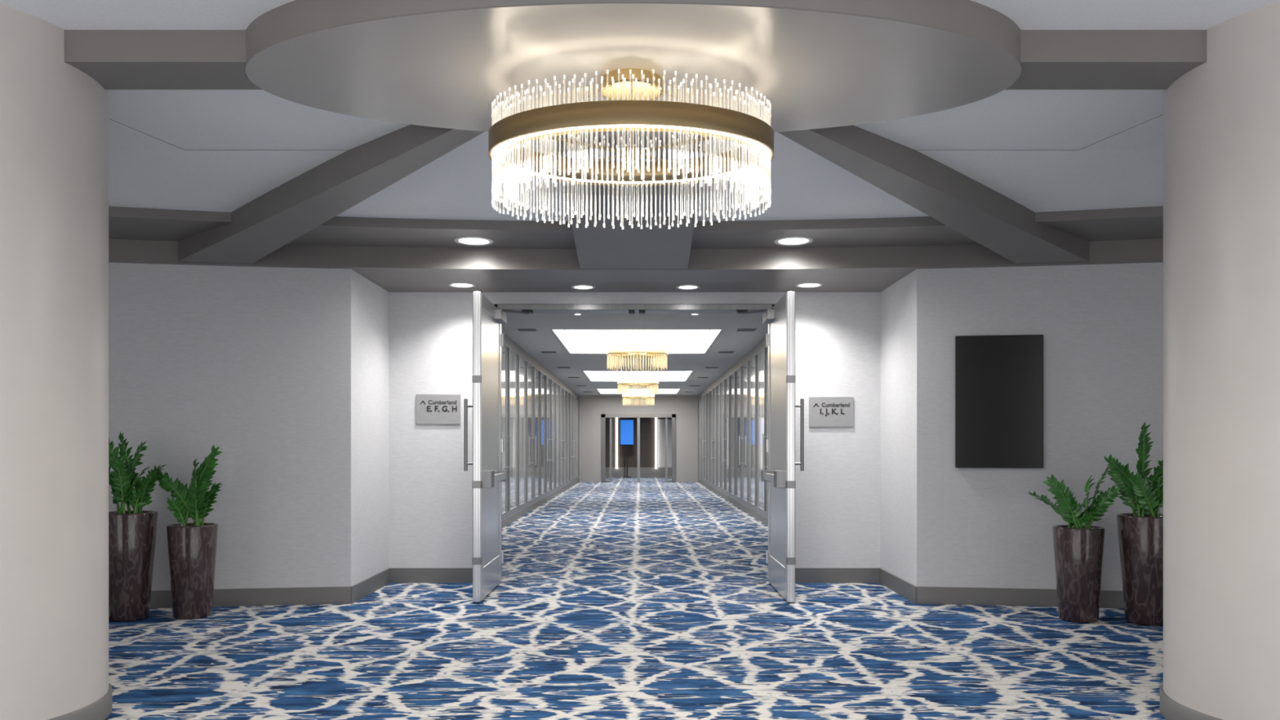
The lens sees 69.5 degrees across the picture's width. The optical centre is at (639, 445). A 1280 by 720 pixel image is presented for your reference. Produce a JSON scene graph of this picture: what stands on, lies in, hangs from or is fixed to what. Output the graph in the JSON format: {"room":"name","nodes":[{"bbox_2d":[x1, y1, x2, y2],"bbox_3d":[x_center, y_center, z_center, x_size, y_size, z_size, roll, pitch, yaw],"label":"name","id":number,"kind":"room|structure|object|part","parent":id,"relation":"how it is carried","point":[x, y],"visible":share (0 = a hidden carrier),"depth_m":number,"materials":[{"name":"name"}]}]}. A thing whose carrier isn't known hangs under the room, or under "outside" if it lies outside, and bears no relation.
{"room":"hotel conference foyer","nodes":[
{"label":"hotel conference foyer","id":0,"kind":"room"},
{"bbox_2d":[108,262,389,591],"bbox_3d":[-3.964,-0.078,7.460,4.202,2.756,1.262,0,0,-28],"label":"wall","id":1,"kind":"structure","parent":0,"point":[285,371],"depth_m":7.52,"materials":[{"name":"paint"}]},
{"bbox_2d":[150,568,390,608],"bbox_3d":[-3.976,1.230,7.358,4.129,0.140,1.050,0,0,-27],"label":"baseboard","id":2,"kind":"structure","parent":1,"relation":"attached to","point":[307,595],"depth_m":7.53,"materials":[{"name":"grey rubber"}]},
{"bbox_2d":[448,282,475,288],"bbox_3d":[-1.610,-1.452,8.340,0.240,0.007,0.240,0,0,0],"label":"recessed light","id":3,"kind":"object","parent":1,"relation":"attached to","point":[464,285],"visible":1,"depth_m":8.35,"materials":[{"name":"white glass"}]},
{"bbox_2d":[453,236,493,245],"bbox_3d":[-1.320,-1.625,7.330,0.310,0.007,0.310,0,0,0],"label":"recessed light","id":4,"kind":"object","parent":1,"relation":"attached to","point":[469,241],"visible":1,"depth_m":7.33,"materials":[{"name":"white ceramic"}]},
{"bbox_2d":[571,284,595,289],"bbox_3d":[-0.520,-1.452,8.450,0.220,0.007,0.220,0,0,0],"label":"recessed light","id":5,"kind":"object","parent":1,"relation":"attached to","point":[576,286],"visible":1,"depth_m":8.44,"materials":[{"name":"white glass"}]},
{"bbox_2d":[108,205,1163,292],"bbox_3d":[-0.050,-1.678,7.304,12.000,0.444,2.931,0,0,0],"label":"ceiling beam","id":6,"kind":"structure","parent":1,"relation":"attached to","point":[397,255],"depth_m":7.49,"materials":[{"name":"grey paint"}]},
{"bbox_2d":[675,284,700,289],"bbox_3d":[0.440,-1.452,8.450,0.220,0.007,0.220,0,0,0],"label":"recessed light","id":7,"kind":"object","parent":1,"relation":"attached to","point":[682,286],"visible":1,"depth_m":8.44,"materials":[{"name":"white ceramic"}]},
{"bbox_2d":[773,236,813,245],"bbox_3d":[1.220,-1.625,7.330,0.310,0.007,0.310,0,0,0],"label":"recessed light","id":8,"kind":"object","parent":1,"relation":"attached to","point":[787,241],"visible":1,"depth_m":7.33,"materials":[{"name":"white glass"}]},
{"bbox_2d":[795,282,822,288],"bbox_3d":[1.530,-1.452,8.340,0.240,0.007,0.240,0,0,0],"label":"recessed light","id":9,"kind":"object","parent":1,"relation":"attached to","point":[806,285],"visible":1,"depth_m":8.35,"materials":[{"name":"white ceramic"}]},
{"bbox_2d":[389,292,879,568],"bbox_3d":[-0.050,-0.078,8.850,4.660,2.756,0.200,0,0,0],"label":"wall","id":10,"kind":"structure","parent":0,"point":[837,334],"depth_m":8.75,"materials":[{"name":"paint"}]},
{"bbox_2d":[416,394,460,424],"bbox_3d":[-1.910,-0.345,8.739,0.420,0.286,0.021,0,0,0],"label":"direction sign","id":11,"kind":"object","parent":10,"relation":"attached to","point":[431,409],"visible":1,"depth_m":8.73,"materials":[{"name":"silver"}]},
{"bbox_2d":[463,291,528,603],"bbox_3d":[-1.284,0.013,8.156,0.334,2.567,1.151,0,0,7],"label":"door","id":12,"kind":"structure","parent":10,"relation":"in","point":[487,558],"depth_m":7.84,"materials":[{"name":"metal"}]},
{"bbox_2d":[493,304,774,314],"bbox_3d":[-0.050,-0.020,8.845,2.670,2.640,0.250,0,0,0],"label":"door frame","id":13,"kind":"structure","parent":10,"relation":"attached to","point":[531,308],"depth_m":8.73,"materials":[{"name":"metal"}]},
{"bbox_2d":[390,568,879,582],"bbox_3d":[-0.050,1.230,8.742,4.630,0.140,0.015,0,0,0],"label":"baseboard","id":14,"kind":"structure","parent":10,"relation":"attached to","point":[397,575],"depth_m":8.74,"materials":[{"name":"grey rubber"}]},
{"bbox_2d":[740,291,804,603],"bbox_3d":[1.184,0.013,8.156,0.334,2.567,1.151,0,0,-7],"label":"door","id":15,"kind":"structure","parent":10,"relation":"in","point":[780,558],"depth_m":7.82,"materials":[{"name":"metal"}]},
{"bbox_2d":[808,396,853,426],"bbox_3d":[1.812,-0.320,8.739,0.420,0.286,0.021,0,0,0],"label":"direction sign","id":16,"kind":"object","parent":10,"relation":"attached to","point":[824,411],"visible":1,"depth_m":8.73,"materials":[{"name":"silver plastic"}]},
{"bbox_2d":[501,313,768,395],"bbox_3d":[-0.050,-1.960,20.975,4.460,0.320,24.050,0,0,0],"label":"ceiling","id":17,"kind":"structure","parent":0,"point":[694,342],"depth_m":17.64,"materials":[{"name":"grey paint"}]},
{"bbox_2d":[515,328,538,331],"bbox_3d":[-1.750,-1.796,14.300,0.320,0.009,0.340,0,0,0],"label":"ceiling vent","id":18,"kind":"object","parent":17,"relation":"in","point":[517,329],"visible":1,"depth_m":14.27,"materials":[{"name":"grey metal"}]},
{"bbox_2d":[539,351,557,353],"bbox_3d":[-1.750,-1.796,17.700,0.320,0.009,0.340,0,0,0],"label":"ceiling vent","id":19,"kind":"object","parent":17,"relation":"in","point":[541,352],"visible":1,"depth_m":17.68,"materials":[{"name":"grey metal"}]},
{"bbox_2d":[555,366,571,368],"bbox_3d":[-1.750,-1.796,21.200,0.320,0.009,0.340,0,0,0],"label":"ceiling vent","id":20,"kind":"object","parent":17,"relation":"in","point":[556,366],"visible":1,"depth_m":21.12,"materials":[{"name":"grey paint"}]},
{"bbox_2d":[606,329,667,371],"bbox_3d":[-0.050,-1.720,16.150,1.080,0.760,1.080,0,0,0],"label":"drum chandelier","id":21,"kind":"object","parent":17,"relation":"hanging from","point":[659,351],"visible":0.93,"depth_m":15.79,"materials":[{"name":"gold metal"}]},
{"bbox_3d":[-0.050,-1.830,16.150,1.080,0.540,1.080,0,0,0],"label":"brass frame","id":22,"kind":"part","parent":21,"relation":"part of","materials":[{"name":"brown metal"}]},
{"bbox_2d":[617,370,658,395],"bbox_3d":[-0.050,-1.720,24.000,1.080,0.760,1.080,0,0,0],"label":"drum chandelier","id":23,"kind":"object","parent":17,"relation":"hanging from","point":[623,382],"visible":0.88,"depth_m":23.65,"materials":[{"name":"gold metal"}]},
{"bbox_3d":[-0.050,-1.830,24.000,1.080,0.540,1.080,0,0,0],"label":"brass frame","id":24,"kind":"part","parent":23,"relation":"part of","materials":[{"name":"brown metal"}]},
{"bbox_2d":[622,388,654,405],"bbox_3d":[-0.050,-1.720,30.600,1.080,0.759,1.080,0,0,0],"label":"drum chandelier","id":25,"kind":"object","parent":17,"relation":"hanging from","point":[626,398],"visible":0.7,"depth_m":30.28,"materials":[{"name":"gold metal"}]},
{"bbox_3d":[-0.050,-1.830,30.600,1.080,0.540,1.080,0,0,0],"label":"brass frame","id":26,"kind":"part","parent":25,"relation":"part of","materials":[{"name":"brown metal"}]},
{"bbox_2d":[704,366,719,368],"bbox_3d":[1.650,-1.796,21.200,0.320,0.009,0.340,0,0,0],"label":"ceiling vent","id":27,"kind":"object","parent":17,"relation":"in","point":[705,366],"visible":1,"depth_m":21.12,"materials":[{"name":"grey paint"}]},
{"bbox_2d":[716,351,735,353],"bbox_3d":[1.650,-1.796,17.700,0.320,0.009,0.340,0,0,0],"label":"ceiling vent","id":28,"kind":"object","parent":17,"relation":"in","point":[718,352],"visible":1,"depth_m":17.68,"materials":[{"name":"grey metal"}]},
{"bbox_2d":[734,328,758,331],"bbox_3d":[1.650,-1.796,14.300,0.320,0.009,0.340,0,0,0],"label":"ceiling vent","id":29,"kind":"object","parent":17,"relation":"in","point":[737,329],"visible":1,"depth_m":14.27,"materials":[{"name":"grey metal"}]},
{"bbox_2d":[105,476,1166,719],"bbox_3d":[-0.050,1.350,19.200,12.000,0.100,39.600,0,0,0],"label":"floor","id":30,"kind":"structure","parent":0,"point":[653,597],"depth_m":5.96,"materials":[{"name":"carpet"}]},
{"bbox_2d":[0,4,112,719],"bbox_3d":[-3.140,-0.300,4.250,1.230,3.200,1.230,0,0,0],"label":"round column","id":31,"kind":"structure","parent":30,"relation":"on","point":[54,116],"depth_m":4.05,"materials":[{"name":"paint"}]},
{"bbox_2d":[108,431,165,621],"bbox_3d":[-3.848,0.593,6.933,0.457,1.406,0.390,0,0,24],"label":"plant","id":32,"kind":"object","parent":30,"relation":"on","point":[131,534],"visible":0.95,"depth_m":6.84,"materials":[{"name":"green plant"}]},
{"bbox_3d":[-3.840,0.898,6.930,0.390,0.796,0.390,0,0,0],"label":"planter","id":33,"kind":"part","parent":32,"relation":"part of","materials":[{"name":"brown ceramic"}]},
{"bbox_2d":[150,444,222,619],"bbox_3d":[-3.427,0.643,6.980,0.470,1.305,0.397,0,0,-34],"label":"plant","id":34,"kind":"object","parent":30,"relation":"on","point":[192,547],"visible":0.99,"depth_m":6.93,"materials":[{"name":"green plant"}]},
{"bbox_3d":[-3.405,0.948,7.020,0.356,0.696,0.356,0,0,0],"label":"planter","id":35,"kind":"part","parent":34,"relation":"part of","materials":[{"name":"brown ceramic"}]},
{"bbox_2d":[619,418,634,477],"bbox_3d":[-0.535,0.100,37.800,0.590,2.400,0.400,0,0,0],"label":"stand","id":36,"kind":"object","parent":30,"relation":"on","point":[626,425],"visible":0.96,"depth_m":37.70,"materials":[{"name":"blue"}]},
{"bbox_2d":[1027,466,1120,622],"bbox_3d":[3.205,0.707,6.880,0.648,1.178,0.356,0,0,0],"label":"plant","id":37,"kind":"object","parent":30,"relation":"on","point":[1078,548],"visible":0.99,"depth_m":6.78,"materials":[{"name":"green plant"}]},
{"bbox_3d":[3.270,0.951,6.880,0.356,0.691,0.356,0,0,0],"label":"planter","id":38,"kind":"part","parent":37,"relation":"part of","materials":[{"name":"brown ceramic"}]},
{"bbox_2d":[1103,422,1163,625],"bbox_3d":[3.688,0.559,6.798,0.481,1.474,0.399,0,0,27],"label":"plant","id":39,"kind":"object","parent":30,"relation":"on","point":[1140,534],"visible":0.92,"depth_m":6.70,"materials":[{"name":"green plant"}]},
{"bbox_3d":[3.725,0.903,6.780,0.400,0.786,0.400,0,0,0],"label":"planter","id":40,"kind":"part","parent":39,"relation":"part of","materials":[{"name":"brown ceramic"}]},
{"bbox_2d":[1160,1,1279,719],"bbox_3d":[3.100,-0.300,4.250,1.230,3.200,1.230,0,0,0],"label":"round column","id":41,"kind":"structure","parent":30,"relation":"on","point":[1221,117],"depth_m":4.02,"materials":[{"name":"paint"}]},
{"bbox_2d":[615,417,657,468],"bbox_3d":[-0.150,-0.125,38.330,1.730,2.150,0.060,0,0,0],"label":"light strip","id":42,"kind":"object","parent":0,"point":[616,419],"depth_m":38.30,"materials":[{"name":"white plastic"}]},
{"bbox_2d":[578,395,697,482],"bbox_3d":[-0.050,-0.250,33.075,4.260,3.100,0.150,0,0,0],"label":"wall","id":43,"kind":"structure","parent":0,"point":[591,407],"depth_m":33.00,"materials":[{"name":"grey paint"}]},
{"bbox_2d":[601,413,675,482],"bbox_3d":[-0.050,0.085,33.435,2.660,2.430,0.930,0,0,0],"label":"door","id":44,"kind":"structure","parent":43,"relation":"in","point":[604,416],"depth_m":32.97,"materials":[{"name":"metal"}]},
{"bbox_2d":[0,0,1279,221],"bbox_3d":[-0.050,-1.775,3.205,12.000,0.150,7.610,0,0,0],"label":"ceiling","id":45,"kind":"structure","parent":0,"point":[239,146],"depth_m":5.54,"materials":[{"name":"paint"}]},
{"bbox_2d":[64,30,262,89],"bbox_3d":[-2.250,-1.803,4.260,1.000,0.194,0.320,0,0,0],"label":"ceiling beam","id":46,"kind":"structure","parent":45,"relation":"attached to","point":[117,60],"depth_m":4.10,"materials":[{"name":"grey paint"}]},
{"bbox_2d":[177,124,484,263],"bbox_3d":[-2.220,-1.683,6.160,2.900,0.435,2.520,0,0,0],"label":"ceiling beam","id":47,"kind":"structure","parent":45,"relation":"attached to","point":[263,225],"depth_m":6.05,"materials":[{"name":"grey paint"}]},
{"bbox_2d":[556,135,705,268],"bbox_3d":[-0.050,-1.681,6.290,0.890,0.438,2.680,0,0,0],"label":"ceiling beam","id":48,"kind":"structure","parent":45,"relation":"attached to","point":[598,246],"depth_m":6.66,"materials":[{"name":"grey paint"}]},
{"bbox_2d":[488,68,773,229],"bbox_3d":[-0.040,-1.404,4.300,1.344,0.591,0.954,0,0,0],"label":"chandelier","id":49,"kind":"object","parent":45,"relation":"hanging from","point":[632,106],"visible":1,"depth_m":4.03,"materials":[{"name":"clear glass"}]},
{"bbox_2d":[244,0,1022,136],"bbox_3d":[-0.030,-1.800,4.310,3.580,0.200,1.540,0,0,0],"label":"ceiling medallion","id":50,"kind":"object","parent":45,"relation":"attached to","point":[442,64],"depth_m":4.01,"materials":[{"name":"white paint"}]},
{"bbox_2d":[108,114,1163,150],"bbox_3d":[-0.050,-1.829,5.138,6.206,0.019,1.079,0,0,0],"label":"trim","id":51,"kind":"structure","parent":45,"relation":"attached to","point":[1162,114],"depth_m":5.38,"materials":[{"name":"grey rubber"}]},
{"bbox_2d":[778,124,1088,263],"bbox_3d":[2.120,-1.683,6.160,2.900,0.435,2.520,0,0,0],"label":"ceiling beam","id":52,"kind":"structure","parent":45,"relation":"attached to","point":[984,215],"depth_m":6.05,"materials":[{"name":"grey paint"}]},
{"bbox_2d":[1004,30,1206,89],"bbox_3d":[2.150,-1.803,4.260,1.000,0.194,0.320,0,0,0],"label":"ceiling beam","id":53,"kind":"structure","parent":45,"relation":"attached to","point":[1051,60],"depth_m":4.10,"materials":[{"name":"grey paint"}]},
{"bbox_2d":[605,401,698,476],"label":"glass door","id":54,"kind":"structure","parent":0,"point":[647,468],"depth_m":38.40,"materials":[{"name":"clear glass"}]},
{"bbox_2d":[880,262,1163,591],"bbox_3d":[3.864,-0.078,7.460,4.202,2.756,1.262,0,0,28],"label":"wall","id":55,"kind":"structure","parent":0,"point":[942,524],"depth_m":7.51,"materials":[{"name":"paint"}]},
{"bbox_2d":[955,334,1043,467],"bbox_3d":[2.912,-0.357,7.497,0.684,1.074,0.066,0,0,8],"label":"wall monitor","id":56,"kind":"object","parent":55,"relation":"attached to","point":[999,379],"visible":1,"depth_m":7.46,"materials":[{"name":"black"}]},
{"bbox_2d":[879,568,1124,608],"bbox_3d":[3.876,1.230,7.358,4.129,0.140,1.050,0,0,27],"label":"baseboard","id":57,"kind":"structure","parent":55,"relation":"attached to","point":[917,595],"depth_m":7.52,"materials":[{"name":"grey rubber"}]},
{"bbox_3d":[-2.280,-0.250,20.975,0.200,3.100,24.050,0,0,0],"label":"wall","id":58,"kind":"structure","parent":0,"visible":0},
{"bbox_2d":[501,331,578,520],"bbox_3d":[-2.179,-0.250,21.000,0.122,3.100,24.000,0,0,0],"label":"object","id":59,"kind":"structure","parent":58,"relation":"in","point":[540,412],"depth_m":18.86,"materials":[{"name":"grey"}]},
{"bbox_2d":[501,478,579,528],"bbox_3d":[-2.174,1.240,21.000,0.012,0.120,24.000,0,0,0],"label":"baseboard","id":60,"kind":"structure","parent":58,"relation":"attached to","point":[508,520],"depth_m":18.64,"materials":[{"name":"grey metal"}]},
{"bbox_3d":[2.180,-0.250,20.975,0.200,3.100,24.050,0,0,0],"label":"wall","id":61,"kind":"structure","parent":0,"visible":0},
{"bbox_2d":[697,337,768,518],"bbox_3d":[2.079,-0.250,21.000,0.122,3.100,24.000,0,0,0],"label":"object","id":62,"kind":"structure","parent":61,"relation":"in","point":[733,410],"depth_m":19.49,"materials":[{"name":"grey"}]},
{"bbox_2d":[697,479,768,525],"bbox_3d":[2.074,1.240,21.000,0.012,0.120,24.000,0,0,0],"label":"baseboard","id":63,"kind":"structure","parent":61,"relation":"attached to","point":[755,514],"depth_m":19.23,"materials":[{"name":"grey rubber"}]}
]}

